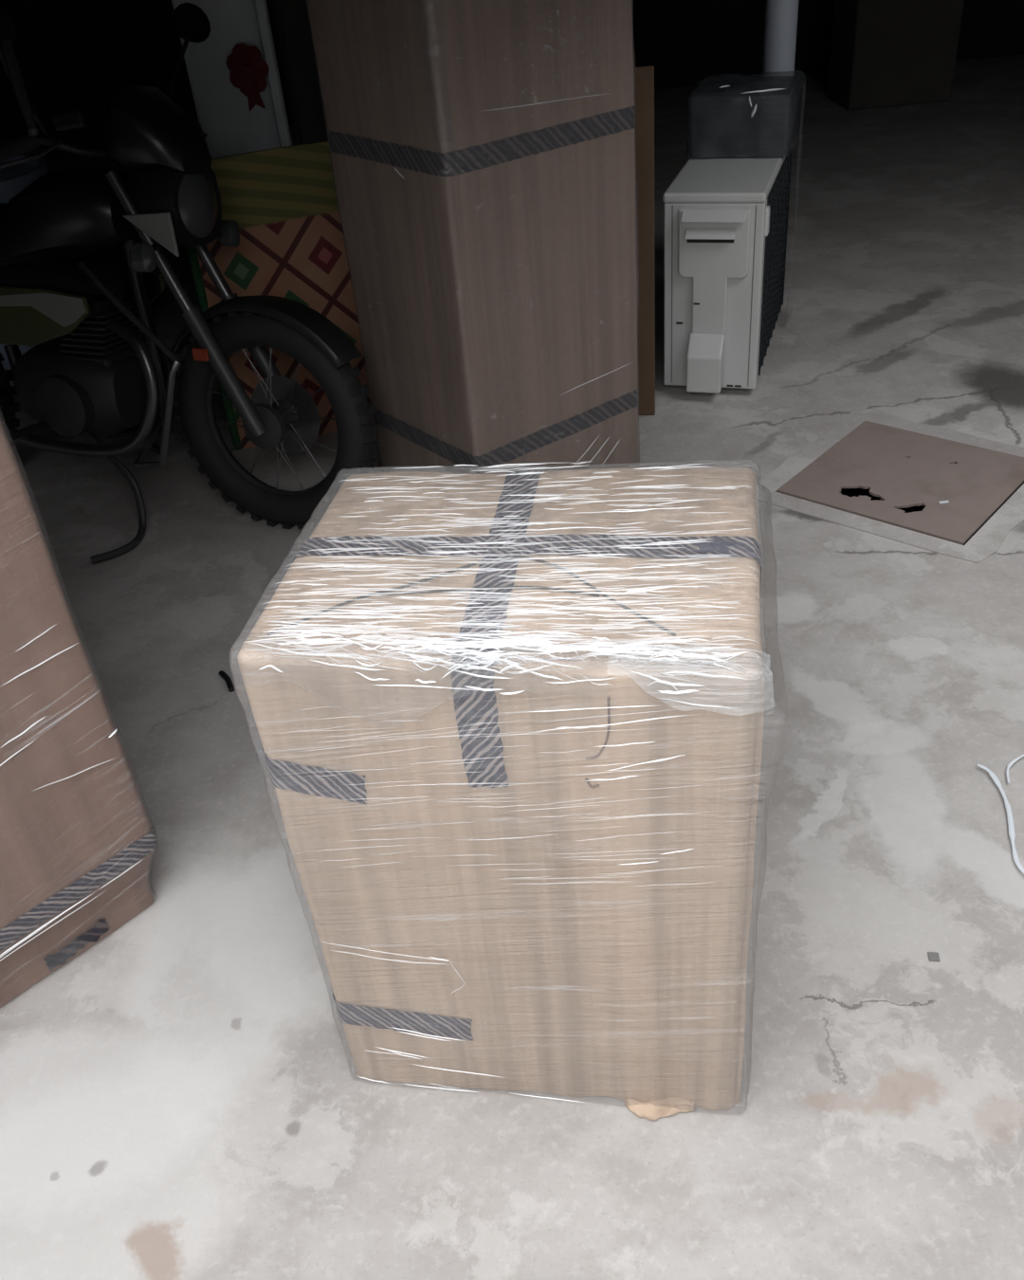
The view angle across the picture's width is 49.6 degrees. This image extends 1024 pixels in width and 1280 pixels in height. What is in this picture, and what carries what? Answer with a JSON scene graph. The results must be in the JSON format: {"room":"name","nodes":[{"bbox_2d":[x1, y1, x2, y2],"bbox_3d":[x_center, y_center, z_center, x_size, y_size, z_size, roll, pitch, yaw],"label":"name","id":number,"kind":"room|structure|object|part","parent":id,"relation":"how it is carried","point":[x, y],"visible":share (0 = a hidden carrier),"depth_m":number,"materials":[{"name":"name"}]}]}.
{"room":"storage garage","nodes":[
{"label":"storage garage","id":0,"kind":"room"},
{"bbox_2d":[171,0,281,158],"bbox_3d":[-0.881,-1.906,3.375,0.240,2.350,0.240,-5,35,0],"label":"pillar","id":1,"kind":"structure","parent":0,"point":[223,113],"depth_m":3.38,"materials":[{"name":"grey paint"}]},
{"bbox_2d":[226,42,269,111],"bbox_3d":[-0.792,-1.700,3.352,0.124,0.188,0.032,-5,35,0],"label":"rosette","id":2,"kind":"object","parent":1,"relation":"attached to","point":[247,68],"visible":1,"depth_m":3.34,"materials":[{"name":"red fabric"}]},
{"bbox_2d":[254,0,292,146],"bbox_3d":[-0.739,-1.855,3.285,0.027,2.350,0.060,-5,35,0],"label":"trim","id":3,"kind":"structure","parent":1,"relation":"attached to","point":[261,6],"depth_m":3.35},
{"bbox_2d":[0,54,1023,1279],"bbox_3d":[0.469,-0.344,3.460,9.400,0.500,12.000,-5,35,0],"label":"floor","id":4,"kind":"structure","parent":0,"point":[184,1097],"depth_m":1.90,"materials":[{"name":"concrete"}]},
{"bbox_2d":[0,155,67,383],"bbox_3d":[-1.942,-1.396,4.212,0.550,0.722,0.550,-5,35,0],"label":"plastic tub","id":5,"kind":"object","parent":4,"relation":"on","point":[13,179],"visible":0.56,"depth_m":3.99,"materials":[{"name":"grey plastic"}]},
{"bbox_2d":[0,420,156,1007],"bbox_3d":[-1.067,-0.130,1.534,0.542,1.610,0.642,26,46,36],"label":"carton","id":6,"kind":"object","parent":4,"relation":"on","point":[78,839],"visible":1,"depth_m":1.74,"materials":[{"name":"brown cardboard"}]},
{"bbox_2d":[0,2,379,564],"bbox_3d":[-1.270,-0.981,3.004,1.797,1.338,0.845,-3,35,4],"label":"motorcycle","id":7,"kind":"object","parent":4,"relation":"on","point":[64,267],"visible":0.97,"depth_m":2.91,"materials":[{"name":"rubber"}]},
{"bbox_3d":[-1.628,-1.200,3.121,0.650,0.155,0.260,10,31,20],"label":"seat","id":8,"kind":"part","parent":7,"relation":"part of","materials":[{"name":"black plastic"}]},
{"bbox_2d":[0,8,15,50],"bbox_3d":[-1.129,-1.314,2.375,0.030,0.095,0.156,10,31,20],"label":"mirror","id":9,"kind":"object","parent":7,"relation":"attached to","point":[7,27],"depth_m":2.42,"materials":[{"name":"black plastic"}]},
{"bbox_3d":[-1.098,-1.117,2.551,0.039,0.022,0.197,14,39,25],"label":"lever","id":10,"kind":"part","parent":7,"relation":"part of","materials":[{"name":"metal"}]},
{"bbox_3d":[-1.265,-0.858,2.953,0.364,0.155,0.014,10,31,20],"label":"panel","id":11,"kind":"part","parent":7,"relation":"part of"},
{"bbox_3d":[-1.175,-1.126,2.951,0.410,0.240,0.300,10,31,20],"label":"fuel tank","id":12,"kind":"part","parent":7,"relation":"part of","materials":[{"name":"black metal"}]},
{"bbox_3d":[-1.075,-1.316,2.796,0.102,0.053,0.140,10,31,20],"label":"instrument panel","id":13,"kind":"part","parent":7,"relation":"part of","materials":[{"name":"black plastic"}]},
{"bbox_3d":[-0.903,-0.965,2.754,0.016,0.016,0.083,1,36,9],"label":"indicator stem","id":14,"kind":"part","parent":7,"relation":"part of","materials":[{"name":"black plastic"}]},
{"bbox_3d":[-1.148,-1.000,3.203,0.364,0.155,0.014,10,31,20],"label":"panel","id":15,"kind":"part","parent":7,"relation":"part of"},
{"bbox_2d":[170,2,210,42],"bbox_3d":[-0.857,-1.644,2.954,0.030,0.094,0.156,10,31,20],"label":"mirror","id":16,"kind":"object","parent":7,"relation":"attached to","point":[189,21],"depth_m":2.95,"materials":[{"name":"black plastic"}]},
{"bbox_2d":[218,670,234,692],"bbox_3d":[-0.655,0.093,2.549,0.017,0.016,0.080,-22,38,-21],"label":"strap","id":17,"kind":"object","parent":4,"relation":"on","point":[222,673],"visible":1,"depth_m":2.54,"materials":[{"name":"black plastic"}]},
{"bbox_2d":[184,141,374,450],"bbox_3d":[-0.597,-1.059,3.429,0.716,0.866,0.078,-14,36,-12],"label":"woven mat","id":18,"kind":"object","parent":4,"relation":"on","point":[283,201],"visible":0.29,"depth_m":3.31,"materials":[{"name":"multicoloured fabric"}]},
{"bbox_2d":[272,0,328,144],"bbox_3d":[-0.186,-1.993,3.361,1.090,2.400,0.060,-5,35,0],"label":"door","id":19,"kind":"structure","parent":4,"relation":"on","point":[292,19],"depth_m":3.46,"materials":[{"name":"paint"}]},
{"bbox_2d":[306,0,639,474],"bbox_3d":[-0.072,-1.199,2.783,0.596,1.757,0.518,-28,41,-29],"label":"carton","id":20,"kind":"object","parent":4,"relation":"on","point":[482,151],"visible":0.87,"depth_m":2.67,"materials":[{"name":"cardboard"}]},
{"bbox_2d":[237,463,765,1120],"bbox_3d":[0.046,0.211,1.591,0.616,0.817,0.518,1,36,10],"label":"carton","id":21,"kind":"object","parent":4,"relation":"on","point":[509,725],"visible":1,"depth_m":1.34,"materials":[{"name":"cardboard"}]},
{"bbox_3d":[-0.161,-0.054,1.309,0.271,0.005,0.014,-20,38,-20],"label":"cord","id":22,"kind":"part","parent":21,"relation":"part of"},
{"bbox_3d":[-0.028,-0.057,1.296,0.260,0.007,0.018,0,36,8],"label":"cord","id":23,"kind":"part","parent":21,"relation":"part of","materials":[{"name":"clear plastic"}]},
{"bbox_3d":[0.094,-0.059,1.284,0.019,0.006,0.259,-31,43,-32],"label":"cord","id":24,"kind":"part","parent":21,"relation":"part of","materials":[{"name":"clear plastic"}]},
{"bbox_2d":[633,65,655,415],"bbox_3d":[0.356,-1.153,3.319,0.140,0.999,0.093,0,36,8],"label":"wooden board","id":25,"kind":"object","parent":4,"relation":"on","point":[643,76],"visible":0.44,"depth_m":3.27,"materials":[{"name":"brown wood"}]},
{"bbox_2d":[662,146,792,393],"bbox_3d":[0.733,-1.270,3.744,0.313,0.638,0.859,7,37,17],"label":"air conditioner","id":26,"kind":"object","parent":4,"relation":"on","point":[726,219],"visible":0.93,"depth_m":3.47,"materials":[{"name":"beige metal"}]},
{"bbox_3d":[0.624,-1.068,3.476,0.297,0.580,0.010,7,37,17],"label":"panel","id":27,"kind":"part","parent":26,"relation":"part of","materials":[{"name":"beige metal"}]},
{"bbox_3d":[0.619,-1.128,3.414,0.214,0.384,0.021,7,37,17],"label":"raised panel","id":28,"kind":"part","parent":26,"relation":"part of","materials":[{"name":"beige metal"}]},
{"bbox_3d":[0.716,-1.537,3.597,0.305,0.030,0.790,7,37,17],"label":"panel","id":29,"kind":"part","parent":26,"relation":"part of","materials":[{"name":"beige metal"}]},
{"bbox_2d":[687,75,803,158],"bbox_3d":[0.803,-1.498,3.866,0.358,0.839,0.392,7,37,17],"label":"box","id":30,"kind":"object","parent":26,"relation":"on","point":[740,117],"visible":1,"depth_m":3.57,"materials":[{"name":"grey plastic"}]},
{"bbox_3d":[0.772,-1.065,3.452,0.007,0.580,0.050,7,37,17],"label":"corner post","id":31,"kind":"part","parent":26,"relation":"part of","materials":[{"name":"beige metal"}]},
{"bbox_3d":[0.883,-1.288,3.739,0.007,0.555,0.710,7,37,17],"label":"coil panel","id":32,"kind":"part","parent":26,"relation":"part of","materials":[{"name":"black metal"}]},
{"bbox_2d":[762,0,798,295],"bbox_3d":[0.917,-2.327,3.727,0.140,2.350,0.140,-5,35,0],"label":"drain pipe","id":33,"kind":"object","parent":4,"relation":"on","point":[780,18],"visible":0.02,"depth_m":3.84,"materials":[{"name":"plastic"}]},
{"bbox_2d":[756,407,1023,563],"bbox_3d":[1.115,-0.456,3.091,0.684,0.008,0.693,24,45,35],"label":"cardboard sheet","id":34,"kind":"object","parent":4,"relation":"on","point":[903,463],"visible":0.98,"depth_m":3.06,"materials":[{"name":"brown cardboard"}]},
{"bbox_2d":[927,951,939,961],"bbox_3d":[0.680,0.511,1.788,0.017,0.003,0.017,1,36,9],"label":"chip","id":35,"kind":"object","parent":4,"relation":"on","point":[932,956],"visible":1,"depth_m":1.79,"materials":[{"name":"grey concrete"}]},
{"bbox_2d":[976,763,1023,873],"bbox_3d":[0.896,0.336,1.995,0.037,0.006,0.338,-2,35,5],"label":"cable","id":36,"kind":"object","parent":4,"relation":"on","point":[1011,824],"visible":1,"depth_m":2.01,"materials":[{"name":"white plastic"}]},
{"bbox_2d":[1005,753,1023,783],"bbox_3d":[0.986,0.234,2.127,0.146,0.004,0.037,-23,39,-24],"label":"strip","id":37,"kind":"object","parent":4,"relation":"on","point":[1014,760],"visible":1,"depth_m":2.12,"materials":[{"name":"white plastic"}]},
{"bbox_2d":[0,0,1023,149],"bbox_3d":[0.023,-5.002,7.626,9.400,2.350,0.200,-5,35,0],"label":"wall","id":38,"kind":"structure","parent":0,"point":[71,54],"depth_m":7.99,"materials":[{"name":"paint"}]},
{"bbox_2d":[827,0,964,110],"bbox_3d":[2.371,-4.503,6.604,0.660,2.350,0.500,-5,35,0],"label":"pillar","id":39,"kind":"structure","parent":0,"point":[885,53],"depth_m":6.92,"materials":[{"name":"concrete"}]}
]}

